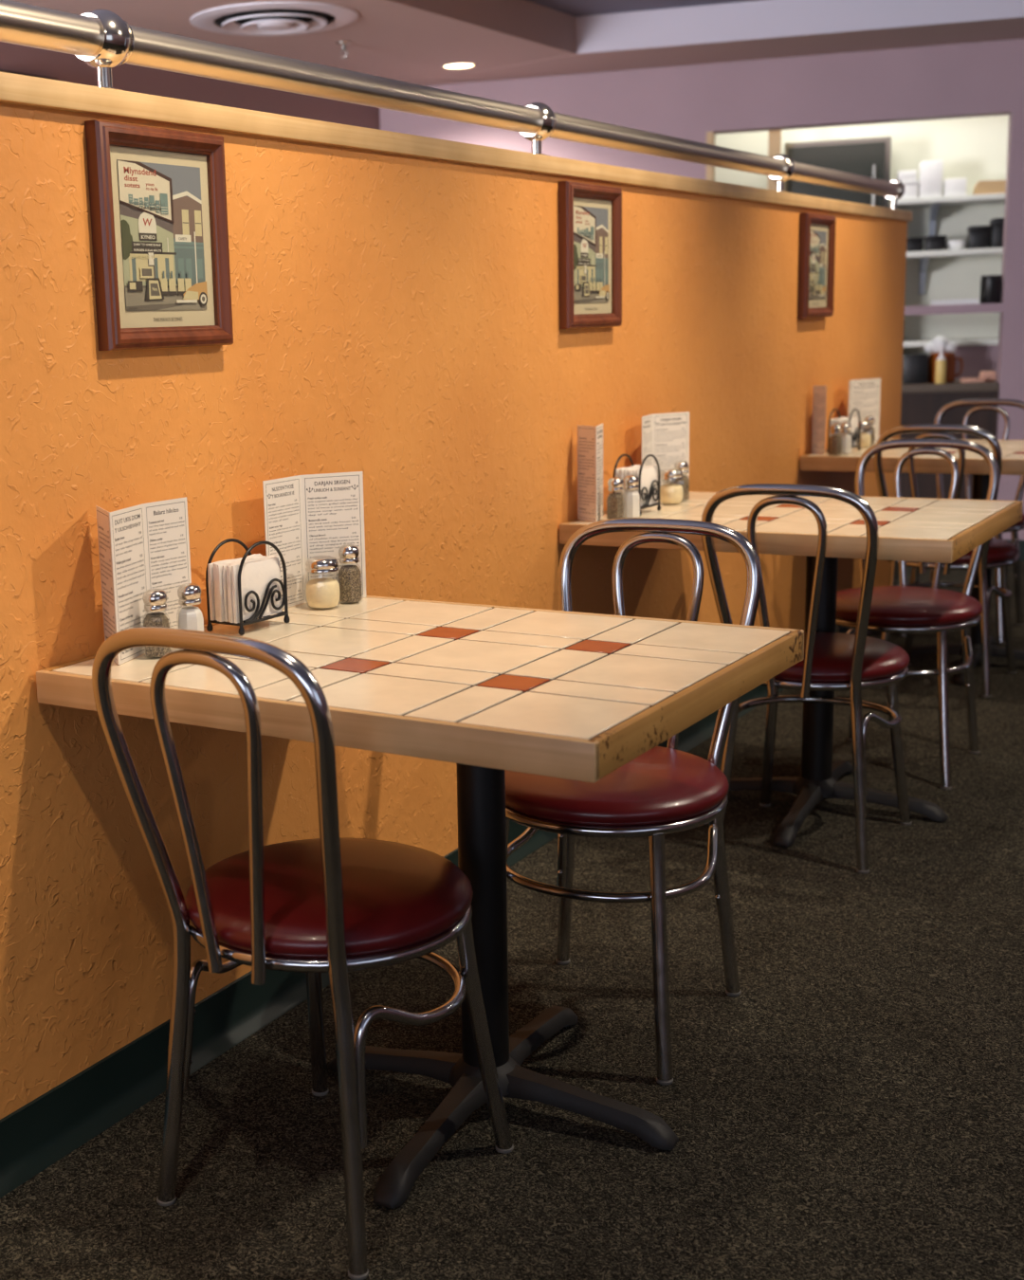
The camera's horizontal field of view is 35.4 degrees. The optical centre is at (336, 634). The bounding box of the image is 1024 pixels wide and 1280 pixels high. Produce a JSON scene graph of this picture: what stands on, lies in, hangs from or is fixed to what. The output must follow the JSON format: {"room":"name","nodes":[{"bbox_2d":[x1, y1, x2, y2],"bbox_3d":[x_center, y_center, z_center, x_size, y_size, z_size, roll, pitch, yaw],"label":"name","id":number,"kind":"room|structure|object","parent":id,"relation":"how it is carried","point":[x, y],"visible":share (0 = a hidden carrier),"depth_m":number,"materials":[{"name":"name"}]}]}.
{"room":"restaurant","nodes":[
{"label":"restaurant","id":0,"kind":"room"},
{"bbox_2d":[0,41,380,129],"bbox_3d":[-2.617,-0.868,4.163,0.140,2.750,10.238,5,13,33],"label":"wall","id":1,"kind":"structure","parent":0,"point":[13,58],"depth_m":6.85,"materials":[{"name":"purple paint"}]},
{"bbox_2d":[0,70,57,80],"bbox_3d":[-1.187,-2.029,6.017,0.050,0.180,0.350,5,13,33],"label":"trim","id":2,"kind":"structure","parent":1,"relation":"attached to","point":[0,70],"depth_m":5.99,"materials":[{"name":"brown wood"}]},
{"bbox_2d":[0,102,907,1119],"bbox_3d":[-0.431,0.000,2.467,0.140,1.548,9.556,5,13,33],"label":"wall","id":3,"kind":"structure","parent":0,"point":[395,318],"depth_m":2.93,"materials":[{"name":"orange paint"}]},
{"bbox_2d":[84,119,233,350],"bbox_3d":[-0.267,-0.616,2.473,0.031,0.332,0.305,5,13,33],"label":"framed picture","id":4,"kind":"object","parent":3,"relation":"attached to","point":[158,212],"visible":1,"depth_m":2.46,"materials":[{"name":"brown wood"}]},
{"bbox_2d":[116,159,207,321],"bbox_3d":[-0.268,-0.610,2.475,0.003,0.239,0.200,5,13,33],"label":"print","id":5,"kind":"object","parent":4,"relation":"attached to","point":[162,204],"depth_m":2.47,"materials":[{"name":"multicoloured paper"}]},
{"bbox_2d":[0,626,872,1198],"bbox_3d":[-0.336,0.717,2.560,0.028,0.099,9.556,5,13,33],"label":"baseboard","id":6,"kind":"structure","parent":3,"relation":"attached to","point":[47,1128],"depth_m":2.59,"materials":[{"name":"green rubber"}]},
{"bbox_2d":[0,0,905,209],"bbox_3d":[-0.408,-0.874,2.360,0.087,0.130,9.519,5,13,33],"label":"handrail","id":7,"kind":"object","parent":3,"relation":"attached to","point":[101,39],"visible":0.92,"depth_m":2.95,"materials":[{"name":"silver metal"}]},
{"bbox_2d":[0,72,913,221],"bbox_3d":[-0.453,-0.779,2.322,0.170,0.038,9.574,5,13,33],"label":"trim","id":8,"kind":"structure","parent":3,"relation":"attached to","point":[14,88],"depth_m":2.89,"materials":[{"name":"brown wood"}]},
{"bbox_2d":[557,181,621,329],"bbox_3d":[0.608,-0.899,3.776,0.031,0.332,0.305,5,13,33],"label":"framed picture","id":9,"kind":"object","parent":3,"relation":"attached to","point":[590,215],"visible":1,"depth_m":3.76,"materials":[{"name":"brown wood"}]},
{"bbox_2d":[573,205,609,310],"bbox_3d":[0.607,-0.894,3.778,0.003,0.239,0.200,5,13,33],"label":"print","id":10,"kind":"object","parent":9,"relation":"attached to","point":[591,223],"depth_m":3.78,"materials":[{"name":"multicoloured paper"}]},
{"bbox_2d":[797,212,836,318],"bbox_3d":[1.585,-1.214,5.230,0.031,0.332,0.305,5,13,33],"label":"framed picture","id":11,"kind":"object","parent":3,"relation":"attached to","point":[816,255],"visible":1,"depth_m":5.21,"materials":[{"name":"brown wood"}]},
{"bbox_2d":[808,230,826,305],"bbox_3d":[1.584,-1.208,5.232,0.003,0.239,0.200,5,13,33],"label":"print","id":12,"kind":"object","parent":11,"relation":"attached to","point":[817,286],"depth_m":5.24,"materials":[{"name":"multicoloured paper"}]},
{"bbox_2d":[0,560,1023,1279],"bbox_3d":[1.129,0.508,3.884,7.800,0.100,13.800,5,13,33],"label":"floor","id":13,"kind":"structure","parent":0,"point":[856,1111],"depth_m":2.56,"materials":[{"name":"carpet"}]},
{"bbox_2d":[91,626,513,1279],"bbox_3d":[-0.031,0.380,2.236,0.411,0.864,0.478,6,14,35],"label":"cafe chair","id":14,"kind":"object","parent":13,"relation":"on","point":[334,905],"visible":1,"depth_m":2.11,"materials":[{"name":"metal"}]},
{"bbox_2d":[36,595,804,1208],"bbox_3d":[0.161,0.387,2.460,0.892,0.750,0.787,6,13,34],"label":"dining table","id":15,"kind":"object","parent":13,"relation":"on","point":[486,690],"visible":0.82,"depth_m":2.29,"materials":[{"name":"beige tile"}]},
{"bbox_2d":[95,496,191,665],"bbox_3d":[-0.305,-0.086,2.421,0.084,0.226,0.200,5,13,33],"label":"menu","id":16,"kind":"object","parent":15,"relation":"on","point":[143,547],"visible":0.77,"depth_m":2.40,"materials":[{"name":"white paper"}]},
{"bbox_2d":[142,588,170,657],"bbox_3d":[-0.271,-0.017,2.383,0.042,0.103,0.042,5,13,33],"label":"pepper shaker","id":17,"kind":"object","parent":15,"relation":"on","point":[154,599],"visible":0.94,"depth_m":2.37,"materials":[{"name":"clear glass"}]},
{"bbox_2d":[176,583,203,649],"bbox_3d":[-0.224,-0.027,2.425,0.042,0.103,0.042,5,13,33],"label":"salt shaker","id":18,"kind":"object","parent":15,"relation":"on","point":[192,618],"visible":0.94,"depth_m":2.41,"materials":[{"name":"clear glass"}]},
{"bbox_2d":[205,538,290,635],"bbox_3d":[-0.147,-0.082,2.586,0.078,0.145,0.124,6,14,37],"label":"napkin holder","id":19,"kind":"object","parent":15,"relation":"on","point":[253,619],"visible":0.96,"depth_m":2.57,"materials":[{"name":"black metal"}]},
{"bbox_2d":[207,553,255,620],"bbox_3d":[-0.169,-0.078,2.601,0.008,0.093,0.116,6,14,37],"label":"paper napkin","id":20,"kind":"object","parent":19,"relation":"in","point":[210,565],"visible":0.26,"depth_m":2.56,"materials":[{"name":"white paper"}]},
{"bbox_2d":[213,553,260,620],"bbox_3d":[-0.161,-0.078,2.599,0.008,0.093,0.116,6,14,37],"label":"paper napkin","id":21,"kind":"object","parent":19,"relation":"in","point":[256,554],"visible":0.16,"depth_m":2.56,"materials":[{"name":"white paper"}]},
{"bbox_2d":[214,554,262,621],"bbox_3d":[-0.158,-0.077,2.591,0.008,0.093,0.116,6,14,37],"label":"paper napkin","id":22,"kind":"object","parent":19,"relation":"in","point":[215,565],"visible":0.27,"depth_m":2.55,"materials":[{"name":"white paper"}]},
{"bbox_2d":[217,555,264,621],"bbox_3d":[-0.154,-0.076,2.584,0.008,0.093,0.116,6,14,37],"label":"paper napkin","id":23,"kind":"object","parent":19,"relation":"in","point":[220,591],"visible":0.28,"depth_m":2.54,"materials":[{"name":"white paper"}]},
{"bbox_2d":[222,555,270,621],"bbox_3d":[-0.144,-0.076,2.584,0.008,0.093,0.116,6,14,37],"label":"paper napkin","id":24,"kind":"object","parent":19,"relation":"in","point":[225,588],"visible":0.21,"depth_m":2.54,"materials":[{"name":"white paper"}]},
{"bbox_2d":[226,555,274,621],"bbox_3d":[-0.137,-0.076,2.580,0.008,0.093,0.116,6,14,37],"label":"paper napkin","id":25,"kind":"object","parent":19,"relation":"in","point":[272,556],"visible":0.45,"depth_m":2.54,"materials":[{"name":"white paper"}]},
{"bbox_2d":[227,555,275,622],"bbox_3d":[-0.135,-0.074,2.571,0.008,0.093,0.116,6,14,37],"label":"paper napkin","id":26,"kind":"object","parent":19,"relation":"in","point":[229,579],"visible":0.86,"depth_m":2.53,"materials":[{"name":"white paper"}]},
{"bbox_2d":[231,555,282,623],"bbox_3d":[-0.129,-0.073,2.567,0.008,0.093,0.116,6,14,37],"label":"paper napkin","id":27,"kind":"object","parent":19,"relation":"in","point":[256,576],"visible":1,"depth_m":2.56,"materials":[{"name":"white paper"}]},
{"bbox_2d":[262,471,365,609],"bbox_3d":[-0.047,-0.165,2.775,0.209,0.226,0.038,-10,13,-35],"label":"menu","id":28,"kind":"object","parent":15,"relation":"on","point":[308,516],"visible":0.77,"depth_m":2.79,"materials":[{"name":"white paper"}]},
{"bbox_2d":[304,555,341,609],"bbox_3d":[-0.025,-0.090,2.746,0.064,0.091,0.064,5,13,33],"label":"shaker","id":29,"kind":"object","parent":15,"relation":"on","point":[321,593],"visible":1,"depth_m":2.73,"materials":[{"name":"clear glass"}]},
{"bbox_2d":[337,544,362,603],"bbox_3d":[0.022,-0.107,2.788,0.042,0.103,0.042,1,12,16],"label":"pepper shaker","id":30,"kind":"object","parent":15,"relation":"on","point":[350,576],"visible":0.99,"depth_m":2.77,"materials":[{"name":"clear glass"}]},
{"bbox_2d":[505,517,761,1085],"bbox_3d":[0.487,0.254,2.785,0.411,0.864,0.478,5,13,31],"label":"cafe chair","id":31,"kind":"object","parent":13,"relation":"on","point":[662,791],"visible":0.8,"depth_m":2.67,"materials":[{"name":"silver metal"}]},
{"bbox_2d":[559,491,1023,846],"bbox_3d":[1.128,0.070,3.913,0.892,0.750,0.787,5,13,33],"label":"dining table","id":32,"kind":"object","parent":13,"relation":"on","point":[910,529],"visible":0.78,"depth_m":3.77,"materials":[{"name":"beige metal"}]},
{"bbox_2d":[577,422,603,522],"bbox_3d":[0.603,-0.388,3.798,0.054,0.226,0.106,2,12,18],"label":"menu","id":33,"kind":"object","parent":32,"relation":"on","point":[590,438],"visible":1,"depth_m":3.78,"materials":[{"name":"white paper"}]},
{"bbox_2d":[606,476,623,519],"bbox_3d":[0.663,-0.322,3.772,0.042,0.103,0.042,2,12,22],"label":"pepper shaker","id":34,"kind":"object","parent":32,"relation":"on","point":[615,501],"visible":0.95,"depth_m":3.76,"materials":[{"name":"clear glass"}]},
{"bbox_2d":[622,475,639,517],"bbox_3d":[0.706,-0.330,3.806,0.042,0.103,0.042,2,12,22],"label":"salt shaker","id":35,"kind":"object","parent":32,"relation":"on","point":[631,499],"visible":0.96,"depth_m":3.79,"materials":[{"name":"white glass"}]},
{"bbox_2d":[612,454,660,515],"bbox_3d":[0.739,-0.371,3.907,0.078,0.145,0.124,6,14,35],"label":"napkin holder","id":36,"kind":"object","parent":32,"relation":"on","point":[648,496],"visible":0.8,"depth_m":3.89,"materials":[{"name":"black metal"}]},
{"bbox_2d":[615,464,637,493],"bbox_3d":[0.716,-0.367,3.921,0.008,0.093,0.116,6,14,35],"label":"paper napkin","id":37,"kind":"object","parent":36,"relation":"in","point":[617,469],"visible":0.18,"depth_m":3.87,"materials":[{"name":"white paper"}]},
{"bbox_2d":[618,464,639,493],"bbox_3d":[0.723,-0.367,3.918,0.008,0.093,0.116,6,14,35],"label":"paper napkin","id":38,"kind":"object","parent":36,"relation":"in","point":[619,472],"visible":0.16,"depth_m":3.87,"materials":[{"name":"white paper"}]},
{"bbox_2d":[620,465,639,494],"bbox_3d":[0.726,-0.366,3.910,0.008,0.093,0.116,6,14,35],"label":"paper napkin","id":39,"kind":"object","parent":36,"relation":"in","point":[622,470],"visible":0.16,"depth_m":3.86,"materials":[{"name":"white paper"}]},
{"bbox_2d":[623,465,645,493],"bbox_3d":[0.734,-0.366,3.908,0.008,0.093,0.116,6,14,35],"label":"paper napkin","id":40,"kind":"object","parent":36,"relation":"in","point":[625,470],"visible":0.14,"depth_m":3.86,"materials":[{"name":"white paper"}]},
{"bbox_2d":[626,465,648,491],"bbox_3d":[0.742,-0.365,3.905,0.008,0.093,0.116,6,14,35],"label":"paper napkin","id":41,"kind":"object","parent":36,"relation":"in","point":[646,466],"visible":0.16,"depth_m":3.86,"materials":[{"name":"white paper"}]},
{"bbox_2d":[628,465,650,490],"bbox_3d":[0.745,-0.364,3.897,0.008,0.093,0.116,6,13,35],"label":"paper napkin","id":42,"kind":"object","parent":36,"relation":"in","point":[630,470],"visible":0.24,"depth_m":3.85,"materials":[{"name":"white paper"}]},
{"bbox_2d":[632,465,652,490],"bbox_3d":[0.752,-0.364,3.895,0.008,0.093,0.116,6,14,35],"label":"paper napkin","id":43,"kind":"object","parent":36,"relation":"in","point":[633,470],"visible":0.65,"depth_m":3.84,"materials":[{"name":"white paper"}]},
{"bbox_2d":[635,464,657,505],"bbox_3d":[0.760,-0.364,3.893,0.008,0.093,0.116,6,14,35],"label":"paper napkin","id":44,"kind":"object","parent":36,"relation":"in","point":[649,474],"visible":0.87,"depth_m":3.89,"materials":[{"name":"white paper"}]},
{"bbox_2d":[641,411,689,500],"bbox_3d":[0.836,-0.457,4.111,0.202,0.226,0.042,-12,15,-41],"label":"menu","id":45,"kind":"object","parent":32,"relation":"on","point":[665,436],"visible":0.61,"depth_m":4.13,"materials":[{"name":"white paper"}]},
{"bbox_2d":[659,468,683,504],"bbox_3d":[0.857,-0.379,4.061,0.064,0.091,0.064,0,11,11],"label":"shaker","id":46,"kind":"object","parent":32,"relation":"on","point":[670,493],"visible":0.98,"depth_m":4.04,"materials":[{"name":"clear glass"}]},
{"bbox_2d":[674,460,689,500],"bbox_3d":[0.896,-0.399,4.126,0.042,0.103,0.042,1,12,16],"label":"pepper shaker","id":47,"kind":"object","parent":32,"relation":"on","point":[683,466],"visible":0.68,"depth_m":4.11,"materials":[{"name":"clear glass"}]},
{"bbox_2d":[701,483,912,874],"bbox_3d":[1.096,0.062,3.659,0.411,0.864,0.478,5,13,32],"label":"cafe chair","id":48,"kind":"object","parent":13,"relation":"on","point":[857,662],"visible":0.82,"depth_m":3.50,"materials":[{"name":"silver metal"}]},
{"bbox_2d":[784,136,891,207],"bbox_3d":[2.599,-1.510,8.325,0.512,2.055,0.425,1,12,17],"label":"refrigerator","id":49,"kind":"object","parent":13,"relation":"on","point":[866,156],"visible":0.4,"depth_m":7.97,"materials":[{"name":"silver metal"}]},
{"bbox_2d":[799,438,1023,684],"bbox_3d":[2.138,-0.260,5.415,0.892,0.750,0.787,5,13,33],"label":"dining table","id":50,"kind":"object","parent":13,"relation":"on","point":[1013,450],"visible":0.44,"depth_m":5.22,"materials":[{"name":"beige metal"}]},
{"bbox_2d":[811,384,826,454],"bbox_3d":[1.620,-0.724,5.333,0.042,0.226,0.105,1,11,16],"label":"menu","id":51,"kind":"object","parent":50,"relation":"on","point":[819,392],"visible":1,"depth_m":5.30,"materials":[{"name":"white paper"}]},
{"bbox_2d":[828,423,841,455],"bbox_3d":[1.645,-0.642,5.234,0.042,0.103,0.042,4,12,27],"label":"pepper shaker","id":52,"kind":"object","parent":50,"relation":"on","point":[835,441],"visible":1,"depth_m":5.22,"materials":[{"name":"clear glass"}]},
{"bbox_2d":[826,408,860,453],"bbox_3d":[1.714,-0.690,5.359,0.078,0.145,0.124,6,14,35],"label":"napkin holder","id":53,"kind":"object","parent":50,"relation":"on","point":[856,435],"visible":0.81,"depth_m":5.34,"materials":[{"name":"black metal"}]},
{"bbox_2d":[829,417,841,438],"bbox_3d":[1.691,-0.686,5.372,0.008,0.093,0.116,6,14,35],"label":"paper napkin","id":54,"kind":"object","parent":53,"relation":"in","point":[832,420],"visible":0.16,"depth_m":5.33,"materials":[{"name":"white paper"}]},
{"bbox_2d":[845,417,858,445],"bbox_3d":[1.735,-0.681,5.343,0.008,0.093,0.116,6,14,35],"label":"paper napkin","id":55,"kind":"object","parent":53,"relation":"in","point":[854,421],"visible":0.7,"depth_m":5.35,"materials":[{"name":"white paper"}]},
{"bbox_2d":[840,422,851,454],"bbox_3d":[1.688,-0.650,5.269,0.042,0.103,0.042,4,12,27],"label":"salt shaker","id":56,"kind":"object","parent":50,"relation":"on","point":[846,427],"visible":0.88,"depth_m":5.25,"materials":[{"name":"white glass"}]},
{"bbox_2d":[854,420,872,448],"bbox_3d":[1.816,-0.691,5.486,0.064,0.091,0.064,0,11,11],"label":"shaker","id":57,"kind":"object","parent":50,"relation":"on","point":[865,438],"visible":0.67,"depth_m":5.46,"materials":[{"name":"clear glass"}]},
{"bbox_2d":[848,378,880,441],"bbox_3d":[1.853,-0.789,5.627,0.222,0.226,0.040,-12,15,-42],"label":"menu","id":58,"kind":"object","parent":50,"relation":"on","point":[864,394],"visible":0.66,"depth_m":5.65,"materials":[{"name":"white paper"}]},
{"bbox_2d":[862,416,874,444],"bbox_3d":[1.864,-0.713,5.559,0.042,0.103,0.042,1,12,16],"label":"pepper shaker","id":59,"kind":"object","parent":50,"relation":"on","point":[870,419],"visible":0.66,"depth_m":5.54,"materials":[{"name":"clear glass"}]},
{"bbox_2d":[835,438,999,789],"bbox_3d":[1.534,-0.078,4.296,0.411,0.864,0.478,5,13,32],"label":"cafe chair","id":60,"kind":"object","parent":13,"relation":"on","point":[902,609],"visible":0.68,"depth_m":4.21,"materials":[{"name":"silver metal"}]},
{"bbox_2d":[874,423,1018,697],"bbox_3d":[1.996,-0.267,5.178,0.411,0.864,0.478,5,13,33],"label":"cafe chair","id":61,"kind":"object","parent":13,"relation":"on","point":[1000,554],"visible":0.63,"depth_m":5.02,"materials":[{"name":"silver metal"}]},
{"bbox_2d":[899,379,999,499],"bbox_3d":[2.586,-0.836,8.019,1.335,0.850,0.438,1,12,17],"label":"counter","id":62,"kind":"object","parent":13,"relation":"on","point":[921,403],"depth_m":7.66,"materials":[{"name":"brown laminate"}]},
{"bbox_2d":[902,353,928,383],"bbox_3d":[2.835,-1.302,7.776,0.110,0.140,0.130,1,12,17],"label":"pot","id":63,"kind":"object","parent":62,"relation":"on","point":[915,366],"visible":1,"depth_m":7.72,"materials":[{"name":"black plastic"}]},
{"bbox_2d":[934,349,947,383],"bbox_3d":[2.915,-1.291,7.653,0.050,0.160,0.050,1,12,17],"label":"squeeze bottle","id":64,"kind":"object","parent":62,"relation":"on","point":[941,362],"visible":1,"depth_m":7.64,"materials":[{"name":"yellow plastic"}]},
{"bbox_2d":[927,351,963,383],"bbox_3d":[2.965,-1.307,7.763,0.128,0.147,0.141,-9,13,-33],"label":"jug","id":65,"kind":"object","parent":62,"relation":"on","point":[950,356],"visible":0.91,"depth_m":7.73,"materials":[{"name":"brown"}]},
{"bbox_2d":[924,335,956,352],"bbox_3d":[2.948,-1.420,7.748,0.144,0.080,0.100,-4,11,-9],"label":"towel","id":66,"kind":"object","parent":65,"relation":"on","point":[940,342],"visible":0.99,"depth_m":7.72,"materials":[{"name":"white fabric"}]},
{"bbox_2d":[901,379,999,393],"bbox_3d":[2.572,-1.233,7.941,1.335,0.040,0.438,1,12,17],"label":"countertop","id":67,"kind":"structure","parent":62,"relation":"on","point":[957,386],"depth_m":7.61,"materials":[{"name":"grey laminate"}]},
{"bbox_2d":[959,377,986,383],"bbox_3d":[3.070,-1.227,7.661,0.110,0.022,0.100,1,12,17],"label":"folded cloth","id":68,"kind":"object","parent":62,"relation":"on","point":[962,379],"visible":1,"depth_m":7.62,"materials":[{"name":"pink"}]},
{"bbox_2d":[979,370,996,382],"bbox_3d":[3.160,-1.253,7.703,0.072,0.050,0.080,1,12,17],"label":"folded cloth","id":69,"kind":"object","parent":62,"relation":"on","point":[989,375],"visible":0.84,"depth_m":7.67,"materials":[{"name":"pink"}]},
{"bbox_2d":[899,399,1023,644],"bbox_3d":[2.396,-0.443,6.006,0.411,0.864,0.478,5,13,33],"label":"cafe chair","id":70,"kind":"object","parent":13,"relation":"on","point":[986,404],"visible":0.38,"depth_m":6.08,"materials":[{"name":"silver metal"}]},
{"bbox_2d":[9,0,1023,86],"bbox_3d":[0.713,-1.960,2.895,6.634,0.350,12.213,5,13,33],"label":"ceiling","id":71,"kind":"structure","parent":0,"point":[408,41],"depth_m":6.93,"materials":[{"name":"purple paint"}]},
{"bbox_2d":[189,0,358,36],"bbox_3d":[-0.240,-2.361,6.135,0.650,0.041,0.650,5,13,33],"label":"ceiling vent","id":72,"kind":"object","parent":71,"relation":"in","point":[275,18],"visible":1,"depth_m":6.06,"materials":[{"name":"white metal"}]},
{"bbox_2d":[336,40,350,59],"bbox_3d":[0.030,-2.471,6.718,0.064,0.066,0.064,5,13,33],"label":"sprinkler head","id":73,"kind":"object","parent":71,"relation":"attached to","point":[343,44],"visible":1,"depth_m":6.71},
{"bbox_2d":[438,62,478,69],"bbox_3d":[0.571,-2.660,7.424,0.184,0.007,0.184,5,13,33],"label":"recessed light","id":74,"kind":"object","parent":71,"relation":"in","point":[452,65],"visible":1,"depth_m":7.41,"materials":[{"name":"white glass"}]},
{"bbox_2d":[576,0,1023,54],"bbox_3d":[3.767,-2.654,6.392,5.600,0.160,0.004,1,12,17],"label":"ceiling beam","id":75,"kind":"structure","parent":71,"relation":"attached to","point":[760,19],"depth_m":6.96,"materials":[{"name":"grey paint"}]},
{"bbox_2d":[526,0,758,17],"bbox_3d":[1.247,-1.870,2.158,5.890,0.100,11.563,5,13,33],"label":"ceiling","id":76,"kind":"structure","parent":0,"point":[575,8],"depth_m":6.96,"materials":[{"name":"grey paint"}]},
{"bbox_2d":[379,38,1023,539],"bbox_3d":[3.584,-1.712,7.371,6.922,2.750,0.140,1,12,17],"label":"wall","id":77,"kind":"structure","parent":0,"point":[982,79],"depth_m":7.56,"materials":[{"name":"paint"}]},
{"bbox_2d":[706,131,714,181],"bbox_3d":[1.851,-1.830,7.878,0.033,1.265,0.148,1,12,17],"label":"trim","id":78,"kind":"structure","parent":77,"relation":"attached to","point":[710,136],"depth_m":7.72,"materials":[{"name":"brown wood"}]},
{"bbox_2d":[930,298,979,305],"bbox_3d":[2.946,-1.584,7.564,0.217,0.024,0.075,1,12,17],"label":"paper pad","id":79,"kind":"object","parent":77,"relation":"on","point":[968,301],"visible":1,"depth_m":7.53,"materials":[{"name":"white paper"}]},
{"bbox_2d":[979,274,1002,303],"bbox_3d":[3.112,-1.642,7.550,0.094,0.132,0.094,1,12,17],"label":"canister","id":80,"kind":"object","parent":77,"relation":"on","point":[990,284],"visible":0.97,"depth_m":7.51,"materials":[{"name":"black plastic"}]},
{"bbox_2d":[1002,539,1023,560],"bbox_3d":[5.049,-0.364,7.122,3.911,0.100,0.006,1,12,17],"label":"baseboard","id":81,"kind":"structure","parent":77,"relation":"attached to","point":[1020,541],"depth_m":7.65,"materials":[{"name":"black rubber"}]},
{"bbox_2d":[714,114,1008,382],"bbox_3d":[2.634,-1.833,8.160,4.040,2.750,0.840,1,12,17],"label":"wall","id":82,"kind":"structure","parent":0,"point":[973,149],"depth_m":8.27,"materials":[{"name":"white paint"}]},
{"bbox_2d":[768,129,781,190],"bbox_3d":[2.223,-1.741,8.102,0.060,2.620,0.060,1,12,17],"label":"trim","id":83,"kind":"structure","parent":82,"relation":"attached to","point":[775,137],"depth_m":7.94,"materials":[{"name":"brown wood"}]},
{"bbox_2d":[896,193,1005,236],"bbox_3d":[3.322,-2.100,7.995,1.000,0.210,0.409,1,12,17],"label":"wall shelf","id":84,"kind":"object","parent":82,"relation":"attached to","point":[934,203],"visible":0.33,"depth_m":7.91,"materials":[{"name":"white laminate"}]},
{"bbox_2d":[900,180,918,198],"bbox_3d":[2.877,-2.234,7.987,0.093,0.085,0.158,1,12,17],"label":"carton","id":85,"kind":"object","parent":84,"relation":"on","point":[911,187],"visible":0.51,"depth_m":7.91,"materials":[{"name":"white cardboard"}]},
{"bbox_2d":[896,169,916,181],"bbox_3d":[2.866,-2.300,7.976,0.088,0.050,0.140,1,12,17],"label":"carton","id":86,"kind":"object","parent":85,"relation":"on","point":[902,175],"visible":0.71,"depth_m":7.91,"materials":[{"name":"white cardboard"}]},
{"bbox_2d":[917,160,943,197],"bbox_3d":[2.970,-2.274,7.939,0.106,0.175,0.130,1,12,17],"label":"carton","id":87,"kind":"object","parent":84,"relation":"on","point":[930,173],"visible":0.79,"depth_m":7.88,"materials":[{"name":"white cardboard"}]},
{"bbox_2d":[942,178,967,196],"bbox_3d":[3.083,-2.228,7.920,0.104,0.085,0.120,1,12,17],"label":"carton","id":88,"kind":"object","parent":84,"relation":"on","point":[951,187],"visible":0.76,"depth_m":7.87,"materials":[{"name":"white cardboard"}]},
{"bbox_2d":[972,180,1005,194],"bbox_3d":[3.245,-2.216,7.878,0.155,0.066,0.140,1,12,17],"label":"cardboard box","id":89,"kind":"object","parent":84,"relation":"on","point":[987,187],"visible":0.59,"depth_m":7.81,"materials":[{"name":"brown cardboard"}]},
{"bbox_2d":[903,337,999,347],"bbox_3d":[3.346,-1.410,8.130,1.000,0.210,0.409,1,12,17],"label":"wall shelf","id":90,"kind":"object","parent":82,"relation":"attached to","point":[976,340],"visible":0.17,"depth_m":7.98,"materials":[{"name":"white laminate"}]},
{"bbox_2d":[953,345,998,379],"bbox_3d":[3.289,-1.369,7.970,0.355,0.166,0.020,1,12,17],"label":"panel","id":91,"kind":"object","parent":90,"relation":"attached to","point":[976,358],"visible":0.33,"depth_m":7.98,"materials":[{"name":"paint"}]},
{"bbox_2d":[906,247,1003,294],"bbox_3d":[3.331,-1.845,8.044,1.000,0.210,0.409,1,12,17],"label":"wall shelf","id":92,"kind":"object","parent":82,"relation":"attached to","point":[923,256],"visible":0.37,"depth_m":7.94,"materials":[{"name":"white laminate"}]},
{"bbox_2d":[906,237,924,252],"bbox_3d":[2.911,-1.968,8.021,0.101,0.068,0.138,1,12,17],"label":"food container","id":93,"kind":"object","parent":92,"relation":"on","point":[916,244],"visible":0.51,"depth_m":7.96,"materials":[{"name":"black plastic"}]},
{"bbox_2d":[924,235,947,251],"bbox_3d":[3.013,-1.968,7.990,0.100,0.072,0.138,1,12,17],"label":"food container","id":94,"kind":"object","parent":92,"relation":"on","point":[931,243],"visible":0.89,"depth_m":7.93,"materials":[{"name":"black plastic"}]},
{"bbox_2d":[945,239,966,250],"bbox_3d":[3.105,-1.952,7.959,0.100,0.046,0.100,1,12,17],"label":"bowl","id":95,"kind":"object","parent":92,"relation":"on","point":[957,244],"visible":0.97,"depth_m":7.92,"materials":[{"name":"white ceramic"}]},
{"bbox_2d":[967,225,991,249],"bbox_3d":[3.209,-1.981,7.926,0.104,0.110,0.138,1,12,17],"label":"food container","id":96,"kind":"object","parent":92,"relation":"on","point":[978,236],"visible":0.94,"depth_m":7.87,"materials":[{"name":"black plastic"}]},
{"bbox_2d":[989,218,1004,248],"bbox_3d":[3.306,-1.995,7.894,0.100,0.142,0.138,1,12,17],"label":"food container","id":97,"kind":"object","parent":92,"relation":"on","point":[997,224],"visible":0.51,"depth_m":7.84,"materials":[{"name":"black plastic"}]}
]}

